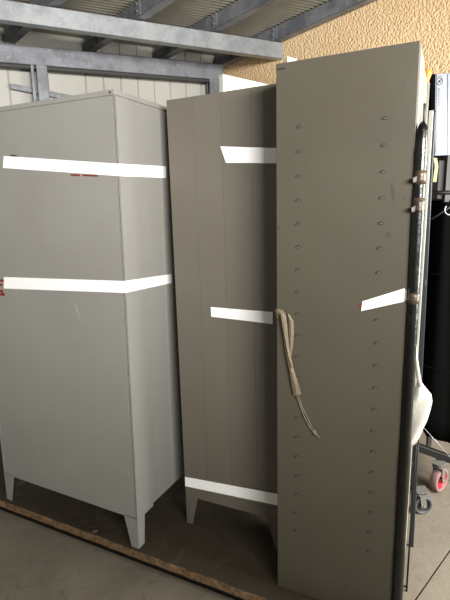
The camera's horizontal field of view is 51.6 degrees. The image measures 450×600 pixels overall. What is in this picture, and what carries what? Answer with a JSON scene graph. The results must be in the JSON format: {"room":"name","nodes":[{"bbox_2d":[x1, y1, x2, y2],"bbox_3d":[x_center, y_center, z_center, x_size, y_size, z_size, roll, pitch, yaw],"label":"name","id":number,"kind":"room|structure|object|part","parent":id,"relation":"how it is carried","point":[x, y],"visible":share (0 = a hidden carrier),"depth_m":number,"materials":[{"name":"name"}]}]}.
{"room":"storage warehouse","nodes":[
{"label":"storage warehouse","id":0,"kind":"room"},
{"bbox_2d":[0,27,215,106],"bbox_3d":[-2.535,-0.674,3.736,5.500,3.142,0.050,-6,12,-24],"label":"wall","id":1,"kind":"structure","parent":0,"point":[153,90],"depth_m":4.10,"materials":[{"name":"white metal"}]},
{"bbox_2d":[30,65,36,101],"bbox_3d":[-1.555,-0.572,4.059,0.024,2.784,0.097,-6,12,-24],"label":"trim","id":2,"kind":"structure","parent":1,"relation":"attached to","point":[31,66],"depth_m":3.79,"materials":[{"name":"metal"}]},
{"bbox_2d":[4,0,65,43],"bbox_3d":[0.036,-2.085,2.075,4.890,0.579,0.099,9,15,42],"label":"beam","id":3,"kind":"structure","parent":1,"relation":"attached to","point":[13,33],"depth_m":3.60,"materials":[{"name":"grey metal"}]},
{"bbox_2d":[10,83,71,97],"bbox_3d":[-1.545,-1.751,3.928,0.480,0.098,0.035,-6,12,-24],"label":"trim","id":4,"kind":"structure","parent":1,"relation":"attached to","point":[15,87],"depth_m":3.87,"materials":[{"name":"metal"}]},
{"bbox_2d":[36,65,49,100],"bbox_3d":[-1.488,-0.580,4.088,0.085,2.788,0.097,-6,12,-24],"label":"beam","id":5,"kind":"structure","parent":1,"relation":"attached to","point":[41,71],"depth_m":3.82,"materials":[{"name":"metal"}]},
{"bbox_2d":[0,63,208,82],"bbox_3d":[-1.055,-1.965,4.035,2.033,0.068,0.050,-6,12,-24],"label":"trim","id":6,"kind":"structure","parent":1,"relation":"attached to","point":[2,65],"depth_m":4.03,"materials":[{"name":"grey metal"}]},
{"bbox_2d":[0,43,222,79],"bbox_3d":[-1.010,-2.050,4.039,2.133,0.185,0.100,-6,12,-24],"label":"beam","id":7,"kind":"structure","parent":1,"relation":"attached to","point":[9,53],"depth_m":3.98,"materials":[{"name":"metal"}]},
{"bbox_2d":[85,0,175,51],"bbox_3d":[0.606,-2.140,2.325,4.890,0.579,0.099,9,15,42],"label":"beam","id":8,"kind":"structure","parent":1,"relation":"attached to","point":[141,10],"depth_m":3.51,"materials":[{"name":"grey metal"}]},
{"bbox_2d":[206,79,218,93],"bbox_3d":[-0.084,-0.736,4.700,0.114,2.814,0.097,-6,12,-24],"label":"trim","id":9,"kind":"structure","parent":1,"relation":"attached to","point":[212,86],"depth_m":4.41,"materials":[{"name":"metal"}]},
{"bbox_2d":[155,0,279,58],"bbox_3d":[1.170,-2.195,2.573,4.890,0.579,0.099,9,15,42],"label":"beam","id":10,"kind":"structure","parent":1,"relation":"attached to","point":[239,10],"depth_m":3.65,"materials":[{"name":"grey metal"}]},
{"bbox_2d":[0,0,329,55],"bbox_3d":[0.877,-2.078,0.502,9.600,0.979,8.284,-6,12,-24],"label":"ceiling","id":11,"kind":"structure","parent":0,"point":[180,13],"depth_m":3.72,"materials":[{"name":"grey metal"}]},
{"bbox_2d":[0,431,449,599],"bbox_3d":[-0.132,0.720,4.851,12.500,0.100,15.000,10,15,44],"label":"floor","id":12,"kind":"structure","parent":0,"point":[38,562],"depth_m":2.09,"materials":[{"name":"concrete"}]},
{"bbox_2d":[0,442,409,599],"bbox_3d":[-0.537,1.044,2.743,2.960,0.072,1.053,4,12,26],"label":"wooden platform","id":13,"kind":"object","parent":12,"relation":"on","point":[232,553],"visible":0.2,"depth_m":2.20,"materials":[{"name":"brown wood"}]},
{"bbox_2d":[16,480,27,486],"bbox_3d":[-1.148,1.036,2.630,0.060,0.008,0.060,-1,11,0],"label":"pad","id":14,"kind":"object","parent":13,"relation":"on","point":[21,483],"visible":0.88,"depth_m":2.62,"materials":[{"name":"black"}]},
{"bbox_2d":[0,89,184,548],"bbox_3d":[-0.673,0.093,2.335,0.868,1.950,0.523,5,12,26],"label":"tall cabinet","id":15,"kind":"object","parent":13,"relation":"on","point":[91,411],"visible":0.88,"depth_m":2.04,"materials":[{"name":"grey metal"}]},
{"bbox_3d":[-1.124,0.986,2.472,0.075,0.155,0.040,5,12,26],"label":"leg","id":16,"kind":"part","parent":15,"relation":"part of","materials":[{"name":"grey metal"}]},
{"bbox_3d":[-0.788,0.073,2.098,0.866,1.772,0.006,5,12,26],"label":"panel","id":17,"kind":"part","parent":15,"relation":"part of","materials":[{"name":"grey metal"}]},
{"bbox_3d":[-0.412,1.044,2.132,0.075,0.155,0.058,5,12,26],"label":"leg","id":18,"kind":"part","parent":15,"relation":"part of","materials":[{"name":"grey metal"}]},
{"bbox_3d":[-0.289,0.060,2.135,0.006,1.772,0.520,5,12,26],"label":"panel","id":19,"kind":"part","parent":15,"relation":"part of","materials":[{"name":"grey metal"}]},
{"bbox_2d":[166,84,277,549],"bbox_3d":[0.108,0.106,2.191,0.500,1.950,0.453,3,12,26],"label":"tall cabinet","id":20,"kind":"object","parent":13,"relation":"on","point":[222,145],"visible":0.72,"depth_m":1.96,"materials":[{"name":"grey metal"}]},
{"bbox_3d":[-0.146,1.015,2.278,0.066,0.147,0.058,3,12,26],"label":"leg","id":21,"kind":"part","parent":20,"relation":"part of","materials":[{"name":"grey metal"}]},
{"bbox_3d":[0.236,1.038,2.095,0.085,0.147,0.058,3,12,26],"label":"leg","id":22,"kind":"part","parent":20,"relation":"part of","materials":[{"name":"grey metal"}]},
{"bbox_2d":[275,41,426,599],"bbox_3d":[0.465,0.177,1.764,0.454,1.963,0.401,4,12,25],"label":"tall cabinet","id":23,"kind":"object","parent":13,"relation":"on","point":[347,124],"visible":0.9,"depth_m":1.57,"materials":[{"name":"beige metal"}]},
{"bbox_3d":[0.666,0.178,1.685,0.008,1.921,0.362,4,12,25],"label":"door","id":24,"kind":"part","parent":23,"relation":"part of","materials":[{"name":"grey metal"}]},
{"bbox_2d":[219,74,267,91],"bbox_3d":[0.182,-0.246,3.248,0.490,2.392,0.040,-10,14,-39],"label":"panel","id":25,"kind":"object","parent":12,"relation":"on","point":[226,82],"visible":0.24,"depth_m":2.91,"materials":[{"name":"white metal"}]},
{"bbox_2d":[286,56,296,61],"bbox_3d":[0.503,-0.450,3.596,0.072,2.649,0.030,-1,11,0],"label":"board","id":26,"kind":"object","parent":12,"relation":"on","point":[288,59],"visible":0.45,"depth_m":3.34,"materials":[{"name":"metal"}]},
{"bbox_2d":[391,121,427,599],"bbox_3d":[0.598,0.368,1.537,0.058,1.816,0.043,-1,11,0],"label":"pole","id":27,"kind":"object","parent":12,"relation":"on","point":[419,178],"visible":1,"depth_m":1.48,"materials":[{"name":"metal"}]},
{"bbox_2d":[411,347,431,445],"bbox_3d":[0.649,0.288,1.544,0.082,0.420,0.058,-1,11,0],"label":"plastic bag","id":28,"kind":"object","parent":27,"relation":"hanging from","point":[422,403],"visible":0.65,"depth_m":1.54,"materials":[{"name":"grey plastic"}]},
{"bbox_3d":[0.631,0.205,1.524,0.039,0.249,0.017,-1,11,0],"label":"handle","id":29,"kind":"part","parent":28,"relation":"part of","materials":[{"name":"grey plastic"}]},
{"bbox_2d":[403,374,421,591],"bbox_3d":[0.735,0.746,1.854,0.035,0.950,0.008,3,11,18],"label":"rod","id":30,"kind":"object","parent":12,"relation":"on","point":[415,453],"visible":0.64,"depth_m":1.87,"materials":[{"name":"black paint"}]},
{"bbox_2d":[405,110,433,553],"bbox_3d":[0.652,0.331,1.610,0.012,1.860,0.030,4,12,25],"label":"metal strip","id":31,"kind":"object","parent":12,"relation":"on","point":[431,112],"visible":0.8,"depth_m":1.49,"materials":[{"name":"grey metal"}]},
{"bbox_2d":[425,69,431,123],"bbox_3d":[0.977,-0.003,2.396,0.031,2.207,0.024,-1,11,0],"label":"pole","id":32,"kind":"object","parent":12,"relation":"on","point":[428,71],"visible":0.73,"depth_m":2.20,"materials":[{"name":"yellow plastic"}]},
{"bbox_2d":[410,110,449,546],"bbox_3d":[0.997,0.163,2.216,0.490,1.951,0.176,-10,14,-38],"label":"rack","id":33,"kind":"object","parent":12,"relation":"on","point":[422,504],"visible":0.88,"depth_m":2.11,"materials":[{"name":"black metal"}]},
{"bbox_3d":[1.058,-0.502,2.173,0.184,0.022,0.019,-2,11,-6],"label":"arm","id":34,"kind":"part","parent":33,"relation":"part of","materials":[{"name":"black paint"}]},
{"bbox_2d":[418,202,449,491],"bbox_3d":[1.241,0.260,2.631,0.371,1.594,0.425,-1,11,0],"label":"cart","id":35,"kind":"object","parent":12,"relation":"on","point":[436,354],"visible":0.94,"depth_m":2.53,"materials":[{"name":"black metal"}]},
{"bbox_2d":[426,155,449,446],"bbox_3d":[1.530,0.044,3.011,0.455,1.864,0.305,-1,11,0],"label":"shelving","id":36,"kind":"object","parent":12,"relation":"on","point":[447,157],"visible":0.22,"depth_m":2.72,"materials":[{"name":"black metal"}]},
{"bbox_2d":[427,73,449,157],"bbox_3d":[1.311,-1.084,2.770,0.294,0.451,0.206,-1,11,0],"label":"carton","id":37,"kind":"object","parent":36,"relation":"on","point":[439,91],"visible":0.71,"depth_m":2.67,"materials":[{"name":"white cardboard"}]},
{"bbox_2d":[436,76,442,102],"bbox_3d":[1.217,-1.191,2.647,0.039,0.158,0.001,-1,11,0],"label":"print","id":38,"kind":"object","parent":37,"relation":"attached to","point":[437,76],"depth_m":2.64},
{"bbox_2d":[431,160,449,201],"bbox_3d":[1.355,-0.719,2.851,0.202,0.249,0.226,-1,11,0],"label":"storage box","id":39,"kind":"object","parent":36,"relation":"on","point":[438,185],"visible":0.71,"depth_m":2.75,"materials":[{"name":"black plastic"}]},
{"bbox_2d":[223,0,449,84],"bbox_3d":[1.059,-0.858,3.948,2.750,3.299,0.200,9,15,42],"label":"wall","id":40,"kind":"structure","parent":0,"point":[379,23],"depth_m":3.49,"materials":[{"name":"beige paint"}]},
{"bbox_2d":[0,0,282,60],"bbox_3d":[-0.607,-2.064,3.591,2.406,0.139,0.070,-6,12,-24],"label":"beam","id":41,"kind":"structure","parent":40,"relation":"attached to","point":[11,12],"depth_m":3.52,"materials":[{"name":"metal"}]},
{"bbox_2d":[215,0,375,67],"bbox_3d":[1.696,-2.248,2.830,4.837,0.574,0.099,9,15,42],"label":"trim","id":42,"kind":"structure","parent":40,"relation":"attached to","point":[330,10],"depth_m":3.79,"materials":[{"name":"grey metal"}]}
]}

